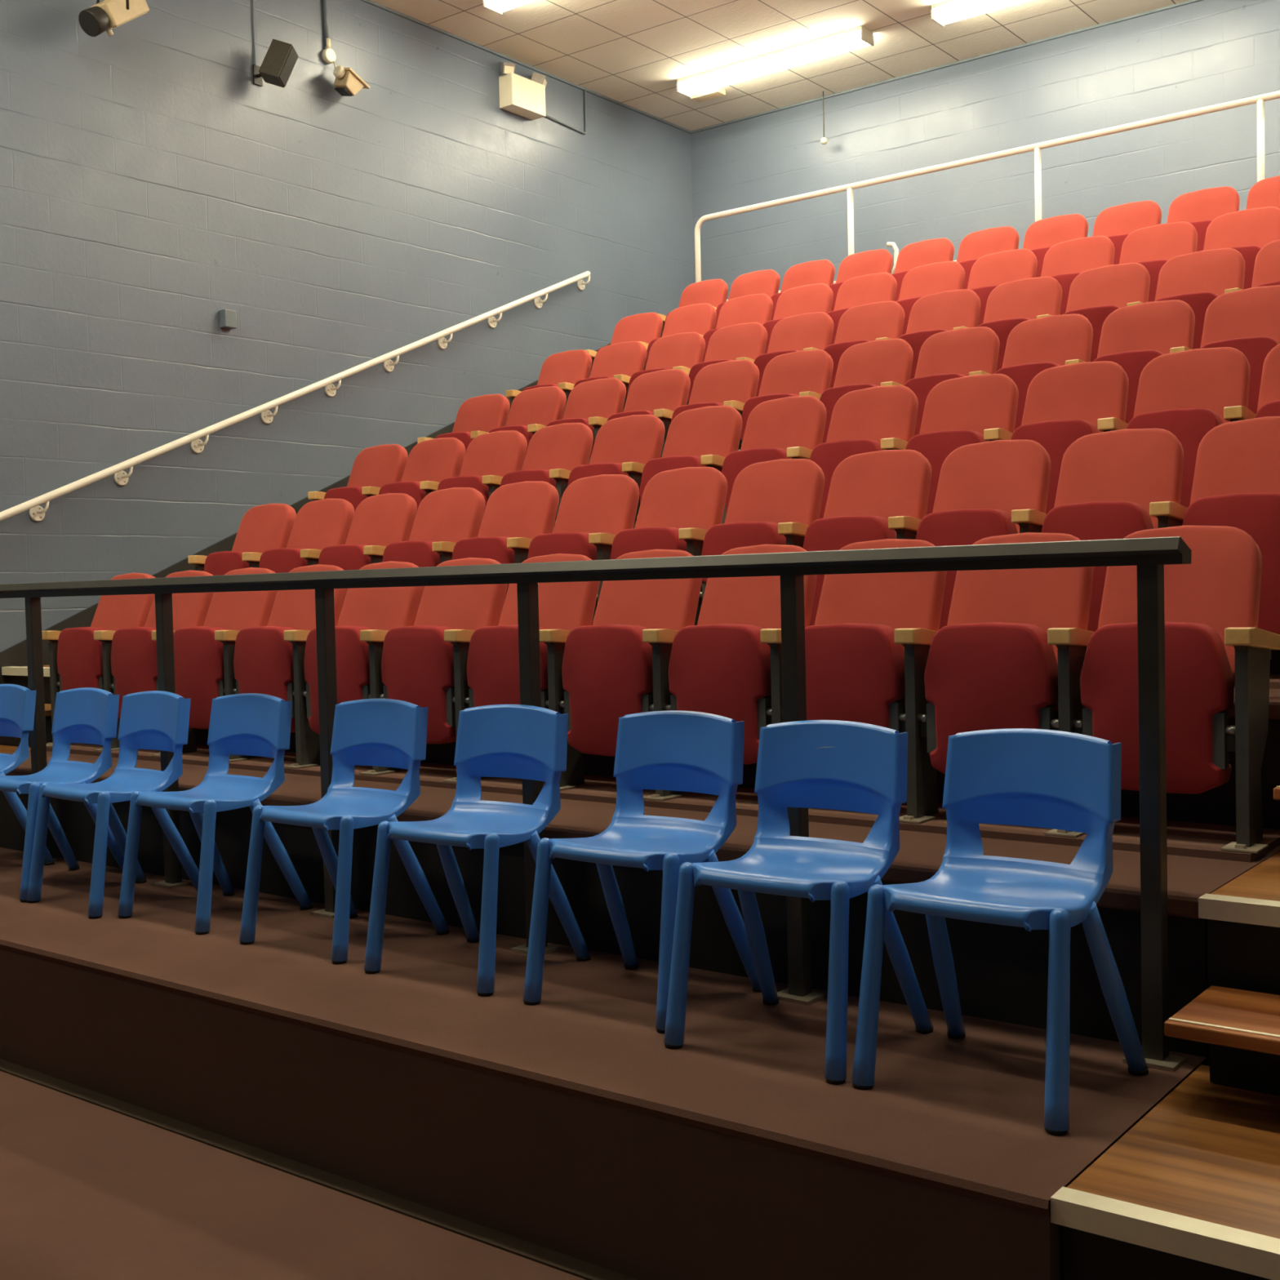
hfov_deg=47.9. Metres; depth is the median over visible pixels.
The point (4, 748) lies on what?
step
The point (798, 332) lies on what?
seat
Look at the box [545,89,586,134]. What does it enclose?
cable conduit
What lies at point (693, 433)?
seat
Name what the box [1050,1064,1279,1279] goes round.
step
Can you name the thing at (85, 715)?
plastic chair
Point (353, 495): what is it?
seat cushion
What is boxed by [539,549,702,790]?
seat
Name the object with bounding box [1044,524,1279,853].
seat
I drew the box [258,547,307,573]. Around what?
seat cushion
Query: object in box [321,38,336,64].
junction box
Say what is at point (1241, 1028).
step
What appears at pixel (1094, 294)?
seat
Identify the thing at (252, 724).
plastic chair
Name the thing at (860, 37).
ceiling light
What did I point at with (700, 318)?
seat
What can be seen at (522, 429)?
seat cushion
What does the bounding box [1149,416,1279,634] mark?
seat
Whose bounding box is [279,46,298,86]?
grille
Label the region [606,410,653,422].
seat cushion
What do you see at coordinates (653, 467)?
seat cushion
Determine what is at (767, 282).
seat
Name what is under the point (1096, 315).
seat cushion
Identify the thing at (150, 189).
wall
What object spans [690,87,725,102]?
box
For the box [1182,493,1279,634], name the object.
seat cushion
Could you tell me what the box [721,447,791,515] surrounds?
seat cushion
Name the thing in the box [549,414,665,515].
seat
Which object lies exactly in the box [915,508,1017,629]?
seat cushion
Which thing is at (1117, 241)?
seat cushion
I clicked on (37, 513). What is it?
wall handrail
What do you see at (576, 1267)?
trim
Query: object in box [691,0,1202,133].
trim
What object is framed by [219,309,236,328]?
sensor box
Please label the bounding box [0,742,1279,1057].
tier
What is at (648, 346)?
seat cushion
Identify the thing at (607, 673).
seat cushion
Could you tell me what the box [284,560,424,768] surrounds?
seat
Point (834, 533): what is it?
seat cushion
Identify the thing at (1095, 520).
seat cushion
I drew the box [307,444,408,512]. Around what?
seat
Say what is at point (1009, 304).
seat
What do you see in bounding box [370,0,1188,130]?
ceiling
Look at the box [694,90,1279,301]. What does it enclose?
railing
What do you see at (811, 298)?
seat
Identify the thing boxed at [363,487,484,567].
seat
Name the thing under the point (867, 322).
seat
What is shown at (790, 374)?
seat
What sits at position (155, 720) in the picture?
plastic chair
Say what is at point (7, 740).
step
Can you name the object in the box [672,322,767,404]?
seat
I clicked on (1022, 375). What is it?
seat cushion
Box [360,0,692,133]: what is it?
trim
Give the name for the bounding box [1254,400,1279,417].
seat cushion
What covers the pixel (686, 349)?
seat
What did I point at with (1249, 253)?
seat cushion
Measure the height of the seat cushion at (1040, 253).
0.488 m
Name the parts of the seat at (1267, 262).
armrest, backrest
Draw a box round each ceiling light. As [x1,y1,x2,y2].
[482,0,535,14]
[676,25,874,97]
[930,0,1030,26]
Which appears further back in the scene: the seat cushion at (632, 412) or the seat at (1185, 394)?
the seat cushion at (632, 412)
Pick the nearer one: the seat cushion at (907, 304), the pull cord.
the seat cushion at (907, 304)
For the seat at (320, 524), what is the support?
on the tier at (1217, 805)
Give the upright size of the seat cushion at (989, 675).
0.488 m
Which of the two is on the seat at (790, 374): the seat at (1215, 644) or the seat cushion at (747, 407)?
the seat cushion at (747, 407)
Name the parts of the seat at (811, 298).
backrest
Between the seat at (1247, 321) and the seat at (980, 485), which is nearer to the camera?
the seat at (980, 485)
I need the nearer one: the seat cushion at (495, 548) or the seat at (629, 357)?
the seat cushion at (495, 548)
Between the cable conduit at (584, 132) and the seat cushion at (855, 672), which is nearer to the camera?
the seat cushion at (855, 672)
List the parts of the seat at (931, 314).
armrest, backrest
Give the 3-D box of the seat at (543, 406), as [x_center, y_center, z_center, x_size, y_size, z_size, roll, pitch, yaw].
[-0.780,-1.218,9.440,0.544,0.903,0.463,0,3,38]
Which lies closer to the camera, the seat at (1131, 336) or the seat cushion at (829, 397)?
the seat at (1131, 336)
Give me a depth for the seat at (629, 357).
10.13 m
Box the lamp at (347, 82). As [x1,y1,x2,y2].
[333,61,370,96]
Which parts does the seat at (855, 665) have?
armrest, backrest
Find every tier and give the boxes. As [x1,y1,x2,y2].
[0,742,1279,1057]
[194,674,1279,829]
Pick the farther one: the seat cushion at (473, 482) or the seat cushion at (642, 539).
the seat cushion at (473, 482)
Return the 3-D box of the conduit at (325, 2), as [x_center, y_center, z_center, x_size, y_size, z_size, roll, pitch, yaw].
[-2.285,-4.537,10.472,0.032,0.448,0.040,0,3,38]
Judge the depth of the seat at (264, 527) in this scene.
8.29 m
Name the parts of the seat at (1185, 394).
armrest, backrest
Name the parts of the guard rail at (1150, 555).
post, post, plate, plate, post, post, plate, rail, post, plate, post, plate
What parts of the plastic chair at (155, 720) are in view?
leg, leg, seat, leg, backrest, leg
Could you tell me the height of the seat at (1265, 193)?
0.903 m
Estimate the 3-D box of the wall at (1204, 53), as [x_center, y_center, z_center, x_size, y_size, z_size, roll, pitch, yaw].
[4.333,-1.934,11.393,9.400,6.268,0.150,0,3,38]
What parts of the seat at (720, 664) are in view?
armrest, foot plate, backrest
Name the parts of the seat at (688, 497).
armrest, backrest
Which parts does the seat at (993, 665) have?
armrest, foot plate, backrest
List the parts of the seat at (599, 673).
armrest, foot plate, backrest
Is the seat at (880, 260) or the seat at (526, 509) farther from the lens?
the seat at (880, 260)
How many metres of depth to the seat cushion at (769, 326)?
10.08 m
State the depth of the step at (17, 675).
8.43 m
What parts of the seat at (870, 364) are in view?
armrest, backrest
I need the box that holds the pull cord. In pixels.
[820,91,827,144]
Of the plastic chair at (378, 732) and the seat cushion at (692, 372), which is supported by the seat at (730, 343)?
the seat cushion at (692, 372)
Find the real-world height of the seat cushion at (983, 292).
0.488 m
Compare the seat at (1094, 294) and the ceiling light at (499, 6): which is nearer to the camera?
the seat at (1094, 294)
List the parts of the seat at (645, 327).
armrest, backrest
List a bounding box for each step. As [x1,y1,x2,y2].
[0,703,52,746]
[0,744,31,753]
[1,664,50,703]
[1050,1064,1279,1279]
[1164,985,1279,1094]
[1198,851,1279,1066]
[1273,785,1279,799]
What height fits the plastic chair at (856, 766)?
0.807 m
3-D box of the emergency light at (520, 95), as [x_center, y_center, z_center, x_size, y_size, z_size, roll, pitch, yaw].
[-0.976,-4.608,12.073,0.167,0.376,0.549,0,3,38]
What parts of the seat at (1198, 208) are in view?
backrest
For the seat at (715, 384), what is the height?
0.903 m
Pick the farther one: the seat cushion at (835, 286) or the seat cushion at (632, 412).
the seat cushion at (835, 286)
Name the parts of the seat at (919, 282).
backrest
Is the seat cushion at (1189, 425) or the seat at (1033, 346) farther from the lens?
the seat at (1033, 346)
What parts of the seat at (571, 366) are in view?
armrest, backrest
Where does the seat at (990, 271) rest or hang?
on the tier
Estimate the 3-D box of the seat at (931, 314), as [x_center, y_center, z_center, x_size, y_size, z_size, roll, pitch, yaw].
[1.730,-1.650,8.599,0.544,0.903,0.463,0,3,38]
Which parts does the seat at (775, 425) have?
armrest, backrest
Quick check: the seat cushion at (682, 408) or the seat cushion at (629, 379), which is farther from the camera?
the seat cushion at (629, 379)
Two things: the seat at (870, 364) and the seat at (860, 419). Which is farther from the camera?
the seat at (870, 364)
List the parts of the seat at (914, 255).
backrest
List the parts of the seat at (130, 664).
armrest, foot plate, backrest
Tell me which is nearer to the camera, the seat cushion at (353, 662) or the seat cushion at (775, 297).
the seat cushion at (353, 662)
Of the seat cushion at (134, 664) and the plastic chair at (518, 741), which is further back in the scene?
the seat cushion at (134, 664)
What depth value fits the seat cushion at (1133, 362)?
6.81 m
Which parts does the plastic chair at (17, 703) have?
seat, backrest, leg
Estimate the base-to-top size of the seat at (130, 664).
0.903 m
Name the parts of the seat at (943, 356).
armrest, backrest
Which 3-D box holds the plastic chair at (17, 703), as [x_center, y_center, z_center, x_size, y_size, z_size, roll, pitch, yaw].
[-2.985,0.612,6.401,0.524,0.807,0.507,0,3,38]
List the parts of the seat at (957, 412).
armrest, backrest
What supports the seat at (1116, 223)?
on the tier
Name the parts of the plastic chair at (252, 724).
leg, leg, seat, leg, backrest, leg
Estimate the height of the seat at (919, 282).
0.903 m
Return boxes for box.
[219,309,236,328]
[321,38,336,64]
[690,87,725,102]
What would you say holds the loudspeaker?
attached to the wall at (150, 189)
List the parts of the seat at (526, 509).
armrest, backrest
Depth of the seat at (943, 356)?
7.59 m
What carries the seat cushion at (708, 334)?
on the seat at (756, 308)
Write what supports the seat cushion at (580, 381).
on the seat at (629, 357)
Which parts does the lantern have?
knob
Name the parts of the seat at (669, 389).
armrest, backrest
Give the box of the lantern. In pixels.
[78,0,149,36]
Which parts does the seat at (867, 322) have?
armrest, backrest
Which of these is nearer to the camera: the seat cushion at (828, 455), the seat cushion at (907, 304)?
the seat cushion at (828, 455)
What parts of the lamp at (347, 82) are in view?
knob, glass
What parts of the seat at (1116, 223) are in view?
backrest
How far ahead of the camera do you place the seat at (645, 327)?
11.12 m
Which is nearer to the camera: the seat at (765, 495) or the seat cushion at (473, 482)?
the seat at (765, 495)
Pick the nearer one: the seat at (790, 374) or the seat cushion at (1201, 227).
the seat at (790, 374)
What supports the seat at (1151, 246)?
on the tier
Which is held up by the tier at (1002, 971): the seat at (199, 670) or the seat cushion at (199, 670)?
the seat at (199, 670)
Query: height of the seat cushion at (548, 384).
0.488 m
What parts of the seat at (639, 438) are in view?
armrest, backrest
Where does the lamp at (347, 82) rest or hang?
hanging from the junction box at (328, 55)
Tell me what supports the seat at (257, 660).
on the tier at (1002, 971)
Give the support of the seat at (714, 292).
on the tier
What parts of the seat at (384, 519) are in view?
armrest, backrest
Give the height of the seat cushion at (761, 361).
0.488 m
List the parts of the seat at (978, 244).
backrest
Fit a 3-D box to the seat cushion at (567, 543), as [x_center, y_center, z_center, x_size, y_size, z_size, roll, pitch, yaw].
[-0.345,-0.255,6.675,0.413,0.488,0.132,0,3,38]
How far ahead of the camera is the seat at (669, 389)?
8.83 m
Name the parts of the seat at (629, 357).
armrest, backrest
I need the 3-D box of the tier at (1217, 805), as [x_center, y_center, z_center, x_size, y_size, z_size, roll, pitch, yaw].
[-0.252,0.343,6.420,6.152,0.422,0.933,0,3,38]
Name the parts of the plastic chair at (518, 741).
leg, leg, seat, leg, backrest, leg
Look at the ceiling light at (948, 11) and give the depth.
11.03 m
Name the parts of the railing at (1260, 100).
post, post, post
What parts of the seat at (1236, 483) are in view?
armrest, backrest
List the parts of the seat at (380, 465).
armrest, backrest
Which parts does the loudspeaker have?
mounting plate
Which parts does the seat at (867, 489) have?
armrest, backrest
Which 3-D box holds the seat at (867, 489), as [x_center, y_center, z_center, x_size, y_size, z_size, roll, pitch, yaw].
[0.887,-0.330,5.876,0.544,0.903,0.463,0,3,38]
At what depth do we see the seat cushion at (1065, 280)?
8.78 m
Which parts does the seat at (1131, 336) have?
armrest, backrest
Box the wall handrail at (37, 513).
[0,271,590,521]
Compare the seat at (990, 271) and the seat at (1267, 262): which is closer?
the seat at (1267, 262)
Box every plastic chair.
[0,684,54,865]
[0,687,124,902]
[26,690,199,919]
[117,693,312,934]
[239,698,449,964]
[364,704,591,995]
[523,710,761,1033]
[663,720,933,1084]
[852,728,1148,1135]
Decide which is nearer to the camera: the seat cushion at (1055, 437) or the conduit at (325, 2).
the seat cushion at (1055, 437)
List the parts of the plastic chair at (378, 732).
leg, leg, seat, leg, backrest, leg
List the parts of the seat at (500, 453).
armrest, backrest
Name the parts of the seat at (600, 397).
armrest, backrest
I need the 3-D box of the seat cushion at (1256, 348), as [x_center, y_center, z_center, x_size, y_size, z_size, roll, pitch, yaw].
[2.737,-1.127,6.572,0.413,0.488,0.132,0,3,38]
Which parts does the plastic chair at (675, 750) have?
leg, leg, seat, leg, backrest, leg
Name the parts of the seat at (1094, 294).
armrest, backrest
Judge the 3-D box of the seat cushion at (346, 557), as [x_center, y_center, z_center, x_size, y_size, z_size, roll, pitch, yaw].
[-1.532,-0.259,7.592,0.413,0.488,0.132,0,3,38]
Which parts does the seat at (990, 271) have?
backrest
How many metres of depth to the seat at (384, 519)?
7.68 m
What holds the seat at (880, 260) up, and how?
on the tier
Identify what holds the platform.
on the floor
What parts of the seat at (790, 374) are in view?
armrest, backrest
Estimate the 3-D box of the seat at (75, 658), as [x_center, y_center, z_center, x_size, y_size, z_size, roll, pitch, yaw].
[-2.831,0.098,7.607,0.544,0.903,0.463,0,3,38]
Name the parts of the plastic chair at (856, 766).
leg, leg, seat, backrest, leg, leg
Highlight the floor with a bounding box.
[0,1071,586,1279]
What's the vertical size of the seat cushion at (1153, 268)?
0.488 m
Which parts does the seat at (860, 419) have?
armrest, backrest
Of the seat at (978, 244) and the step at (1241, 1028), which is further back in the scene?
the seat at (978, 244)
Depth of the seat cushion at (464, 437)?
9.51 m
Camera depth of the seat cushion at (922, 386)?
7.47 m
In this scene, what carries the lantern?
hanging from the ceiling
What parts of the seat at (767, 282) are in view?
backrest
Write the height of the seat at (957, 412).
0.903 m
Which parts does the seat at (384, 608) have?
armrest, foot plate, backrest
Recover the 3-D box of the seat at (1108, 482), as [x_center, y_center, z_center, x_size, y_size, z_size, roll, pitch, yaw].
[1.679,-0.327,5.265,0.544,0.903,0.463,0,3,38]
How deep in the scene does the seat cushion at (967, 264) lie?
10.13 m
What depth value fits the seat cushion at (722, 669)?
4.96 m
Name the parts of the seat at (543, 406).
armrest, backrest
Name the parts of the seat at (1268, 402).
armrest, backrest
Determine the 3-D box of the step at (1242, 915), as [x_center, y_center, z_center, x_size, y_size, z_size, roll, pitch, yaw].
[2.488,1.017,3.148,2.188,0.833,0.911,0,3,38]
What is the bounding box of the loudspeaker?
[252,0,298,87]
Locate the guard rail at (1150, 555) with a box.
[0,536,1191,1071]
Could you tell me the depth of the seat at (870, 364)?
7.90 m
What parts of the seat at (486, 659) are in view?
foot plate, armrest, backrest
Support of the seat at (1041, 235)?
on the tier
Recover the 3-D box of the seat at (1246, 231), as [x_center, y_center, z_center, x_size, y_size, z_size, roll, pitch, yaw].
[3.441,-2.071,8.359,0.544,0.903,0.463,0,3,38]
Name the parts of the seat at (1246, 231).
backrest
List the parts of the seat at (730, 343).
armrest, backrest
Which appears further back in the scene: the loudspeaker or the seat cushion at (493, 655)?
the loudspeaker
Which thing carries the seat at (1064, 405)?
on the tier
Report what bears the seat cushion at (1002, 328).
on the seat at (1009, 304)
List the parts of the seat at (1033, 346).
armrest, backrest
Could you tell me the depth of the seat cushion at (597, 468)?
7.62 m
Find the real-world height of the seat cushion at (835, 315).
0.488 m
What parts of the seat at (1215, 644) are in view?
foot plate, armrest, backrest, foot plate, armrest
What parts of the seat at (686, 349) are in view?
armrest, backrest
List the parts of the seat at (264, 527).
armrest, backrest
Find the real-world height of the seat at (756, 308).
0.903 m
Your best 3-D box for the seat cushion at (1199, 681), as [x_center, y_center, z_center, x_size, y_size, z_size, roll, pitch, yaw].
[1.478,0.191,4.128,0.413,0.488,0.132,0,3,38]
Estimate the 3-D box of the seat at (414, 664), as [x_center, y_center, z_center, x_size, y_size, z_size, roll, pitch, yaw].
[-0.852,0.104,6.079,0.544,0.903,0.463,0,3,38]
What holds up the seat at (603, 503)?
on the tier at (1217, 805)
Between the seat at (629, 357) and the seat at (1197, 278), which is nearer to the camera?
the seat at (1197, 278)
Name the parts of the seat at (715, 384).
armrest, backrest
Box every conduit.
[322,0,328,47]
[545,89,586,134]
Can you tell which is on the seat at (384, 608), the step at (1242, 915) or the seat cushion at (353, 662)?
the seat cushion at (353, 662)
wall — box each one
[0,0,693,652]
[690,0,1279,299]
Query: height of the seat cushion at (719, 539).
0.488 m
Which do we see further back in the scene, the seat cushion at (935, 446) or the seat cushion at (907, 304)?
the seat cushion at (907, 304)
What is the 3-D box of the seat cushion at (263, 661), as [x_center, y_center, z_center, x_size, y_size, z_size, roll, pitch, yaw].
[-1.689,0.181,6.572,0.413,0.488,0.132,0,3,38]
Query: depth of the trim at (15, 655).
9.01 m
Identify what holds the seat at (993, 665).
on the tier at (1002, 971)
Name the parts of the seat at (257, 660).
armrest, foot plate, backrest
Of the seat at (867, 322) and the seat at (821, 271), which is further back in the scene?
the seat at (821, 271)
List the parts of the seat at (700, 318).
armrest, backrest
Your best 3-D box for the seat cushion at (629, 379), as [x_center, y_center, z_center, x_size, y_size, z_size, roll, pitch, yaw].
[0.102,-1.577,9.703,0.413,0.488,0.132,0,3,38]
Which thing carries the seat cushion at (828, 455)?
on the seat at (860, 419)
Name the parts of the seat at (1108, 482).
armrest, backrest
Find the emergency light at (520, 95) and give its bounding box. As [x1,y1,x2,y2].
[498,62,547,119]
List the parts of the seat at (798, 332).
armrest, backrest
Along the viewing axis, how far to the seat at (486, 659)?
5.69 m
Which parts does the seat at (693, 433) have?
armrest, backrest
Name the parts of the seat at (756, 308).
backrest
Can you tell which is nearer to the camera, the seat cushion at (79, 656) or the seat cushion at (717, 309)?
the seat cushion at (79, 656)
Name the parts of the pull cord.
cord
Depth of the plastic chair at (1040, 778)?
3.37 m
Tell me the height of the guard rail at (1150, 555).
1.260 m
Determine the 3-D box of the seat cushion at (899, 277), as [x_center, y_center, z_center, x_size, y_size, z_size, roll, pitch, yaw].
[1.963,-2.434,10.474,0.413,0.488,0.132,0,3,38]
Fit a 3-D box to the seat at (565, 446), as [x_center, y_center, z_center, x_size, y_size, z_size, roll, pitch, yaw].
[-0.559,-0.774,8.092,0.544,0.903,0.463,0,3,38]
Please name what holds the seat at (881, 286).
on the tier
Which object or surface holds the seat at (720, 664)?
on the tier at (1002, 971)
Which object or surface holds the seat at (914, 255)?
on the tier
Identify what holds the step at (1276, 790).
on the step at (1242, 915)
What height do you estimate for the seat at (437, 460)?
0.903 m
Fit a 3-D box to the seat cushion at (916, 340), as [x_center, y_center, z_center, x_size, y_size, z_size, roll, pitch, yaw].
[1.685,-1.571,8.481,0.413,0.488,0.132,0,3,38]
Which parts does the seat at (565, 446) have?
armrest, backrest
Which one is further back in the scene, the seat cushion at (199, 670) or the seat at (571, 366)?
the seat at (571, 366)
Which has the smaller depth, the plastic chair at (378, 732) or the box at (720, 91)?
the plastic chair at (378, 732)
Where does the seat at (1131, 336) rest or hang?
on the tier
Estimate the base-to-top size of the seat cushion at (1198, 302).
0.488 m
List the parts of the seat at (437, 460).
armrest, backrest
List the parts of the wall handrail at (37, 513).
bracket arm, bracket arm, bracket arm, bracket arm, bracket arm, bracket arm, bracket arm, bracket arm, bracket arm, bracket arm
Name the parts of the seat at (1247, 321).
armrest, backrest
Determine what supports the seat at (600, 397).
on the tier
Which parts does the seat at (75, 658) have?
foot plate, armrest, backrest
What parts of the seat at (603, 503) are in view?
armrest, backrest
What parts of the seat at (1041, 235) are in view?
backrest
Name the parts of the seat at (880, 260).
backrest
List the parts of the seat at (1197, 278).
armrest, backrest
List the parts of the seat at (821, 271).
backrest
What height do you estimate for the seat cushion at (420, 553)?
0.488 m
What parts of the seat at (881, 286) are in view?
backrest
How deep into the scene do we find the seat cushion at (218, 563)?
8.14 m
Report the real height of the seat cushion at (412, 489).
0.488 m
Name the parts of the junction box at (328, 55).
spout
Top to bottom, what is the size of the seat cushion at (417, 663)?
0.488 m
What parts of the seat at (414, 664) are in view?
armrest, foot plate, backrest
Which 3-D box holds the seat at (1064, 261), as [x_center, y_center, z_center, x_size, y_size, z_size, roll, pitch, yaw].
[2.650,-2.074,8.970,0.544,0.903,0.463,0,3,38]
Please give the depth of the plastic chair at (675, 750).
4.15 m
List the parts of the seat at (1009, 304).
armrest, backrest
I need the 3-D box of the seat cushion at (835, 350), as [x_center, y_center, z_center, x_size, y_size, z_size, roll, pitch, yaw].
[1.289,-1.573,8.786,0.413,0.488,0.132,0,3,38]
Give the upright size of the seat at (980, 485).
0.903 m
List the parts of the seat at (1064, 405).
armrest, backrest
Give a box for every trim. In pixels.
[0,342,610,684]
[0,1058,638,1279]
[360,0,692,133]
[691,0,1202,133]
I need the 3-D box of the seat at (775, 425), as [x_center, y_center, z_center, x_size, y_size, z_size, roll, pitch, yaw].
[0.629,-0.770,7.176,0.544,0.903,0.463,0,3,38]
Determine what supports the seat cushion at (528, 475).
on the seat at (565, 446)
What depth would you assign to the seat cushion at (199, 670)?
6.80 m
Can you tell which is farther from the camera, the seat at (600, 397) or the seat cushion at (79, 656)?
the seat at (600, 397)
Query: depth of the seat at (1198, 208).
9.39 m
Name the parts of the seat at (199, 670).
armrest, foot plate, backrest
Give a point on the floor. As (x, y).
(89, 1191)
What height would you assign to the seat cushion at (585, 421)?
0.488 m
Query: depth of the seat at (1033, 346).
7.29 m
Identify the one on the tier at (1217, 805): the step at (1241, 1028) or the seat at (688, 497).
the seat at (688, 497)
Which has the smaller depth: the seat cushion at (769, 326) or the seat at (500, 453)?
the seat at (500, 453)
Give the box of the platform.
[0,847,1208,1279]
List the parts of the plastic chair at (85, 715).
leg, seat, leg, backrest, leg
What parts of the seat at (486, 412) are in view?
armrest, backrest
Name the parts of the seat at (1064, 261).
backrest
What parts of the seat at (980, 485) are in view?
armrest, backrest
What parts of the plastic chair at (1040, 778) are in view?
leg, leg, seat, backrest, leg, leg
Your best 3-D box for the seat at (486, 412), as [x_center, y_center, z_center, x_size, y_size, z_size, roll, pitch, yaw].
[-1.176,-1.219,9.745,0.544,0.903,0.463,0,3,38]
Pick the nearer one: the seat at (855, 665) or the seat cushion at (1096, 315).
the seat at (855, 665)
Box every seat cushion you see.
[57,626,106,690]
[111,626,157,719]
[173,626,226,728]
[204,551,248,575]
[233,626,295,733]
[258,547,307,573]
[303,625,369,734]
[318,544,371,570]
[324,486,368,512]
[378,480,426,509]
[381,625,456,743]
[382,540,439,567]
[434,431,472,456]
[437,475,488,517]
[452,536,515,613]
[466,624,548,706]
[488,425,533,460]
[500,469,555,488]
[521,383,564,417]
[527,532,596,625]
[546,417,594,457]
[561,624,653,755]
[567,462,628,486]
[573,376,613,386]
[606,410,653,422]
[609,527,686,559]
[626,368,672,395]
[640,455,706,502]
[645,337,659,364]
[668,623,771,764]
[671,401,724,422]
[688,359,733,401]
[701,521,786,583]
[702,328,719,362]
[714,302,725,328]
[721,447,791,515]
[740,393,798,441]
[753,350,797,396]
[762,318,782,353]
[770,291,784,320]
[802,515,896,626]
[804,622,905,728]
[809,439,882,519]
[819,383,878,443]
[823,339,869,387]
[826,307,850,344]
[828,280,845,311]
[891,270,909,301]
[895,296,923,334]
[897,328,946,378]
[903,373,965,435]
[905,429,986,515]
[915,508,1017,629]
[924,622,1057,773]
[958,258,977,288]
[969,284,999,325]
[977,317,1031,370]
[995,361,1060,430]
[1010,419,1098,514]
[1030,246,1051,277]
[1040,501,1153,631]
[1051,272,1080,315]
[1063,305,1119,361]
[1080,621,1234,794]
[1093,349,1164,423]
[1106,233,1129,264]
[1126,408,1222,507]
[1137,259,1168,302]
[1155,291,1218,349]
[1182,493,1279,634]
[1189,220,1212,251]
[1200,336,1279,414]
[1230,245,1261,289]
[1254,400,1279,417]
[1255,280,1279,287]
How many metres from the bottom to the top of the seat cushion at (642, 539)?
0.488 m
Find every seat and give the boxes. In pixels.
[41,573,155,746]
[93,569,213,751]
[151,567,277,756]
[187,503,296,575]
[214,564,347,761]
[241,498,354,573]
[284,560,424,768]
[300,493,417,570]
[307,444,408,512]
[358,557,507,775]
[361,437,465,509]
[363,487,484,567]
[417,394,510,456]
[419,430,527,517]
[431,480,559,613]
[442,553,599,782]
[471,386,566,460]
[482,422,593,530]
[505,349,591,417]
[506,474,639,625]
[527,377,626,464]
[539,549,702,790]
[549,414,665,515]
[558,341,647,413]
[585,311,662,377]
[588,368,690,441]
[588,466,727,602]
[613,332,705,412]
[622,405,742,528]
[638,302,716,370]
[642,544,817,800]
[653,360,759,457]
[657,279,728,337]
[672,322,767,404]
[678,458,824,625]
[699,293,773,362]
[700,395,826,524]
[712,269,780,328]
[723,349,833,450]
[735,311,834,396]
[760,538,946,733]
[762,283,833,353]
[770,259,835,320]
[777,449,931,626]
[786,385,918,519]
[799,338,913,443]
[803,301,904,387]
[826,272,897,344]
[828,248,893,311]
[875,288,980,378]
[880,326,999,435]
[880,373,1018,515]
[888,439,1050,629]
[891,237,954,301]
[893,532,1093,823]
[895,261,964,334]
[953,276,1062,370]
[956,226,1019,288]
[967,248,1037,325]
[968,313,1093,430]
[983,360,1128,514]
[1011,428,1183,631]
[1022,213,1088,277]
[1036,262,1150,361]
[1040,235,1115,315]
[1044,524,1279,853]
[1065,299,1195,423]
[1092,200,1161,264]
[1097,346,1250,507]
[1119,221,1197,302]
[1127,248,1244,349]
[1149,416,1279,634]
[1166,186,1239,251]
[1169,284,1279,414]
[1203,206,1279,289]
[1223,343,1279,422]
[1224,239,1279,293]
[1245,175,1279,208]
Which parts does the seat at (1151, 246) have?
backrest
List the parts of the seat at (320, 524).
armrest, backrest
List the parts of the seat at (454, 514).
armrest, backrest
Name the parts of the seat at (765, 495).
armrest, backrest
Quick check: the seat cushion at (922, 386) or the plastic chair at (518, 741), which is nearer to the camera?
the plastic chair at (518, 741)
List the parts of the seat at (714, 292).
armrest, backrest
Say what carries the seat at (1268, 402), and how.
on the tier
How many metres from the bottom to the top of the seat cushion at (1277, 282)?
0.488 m

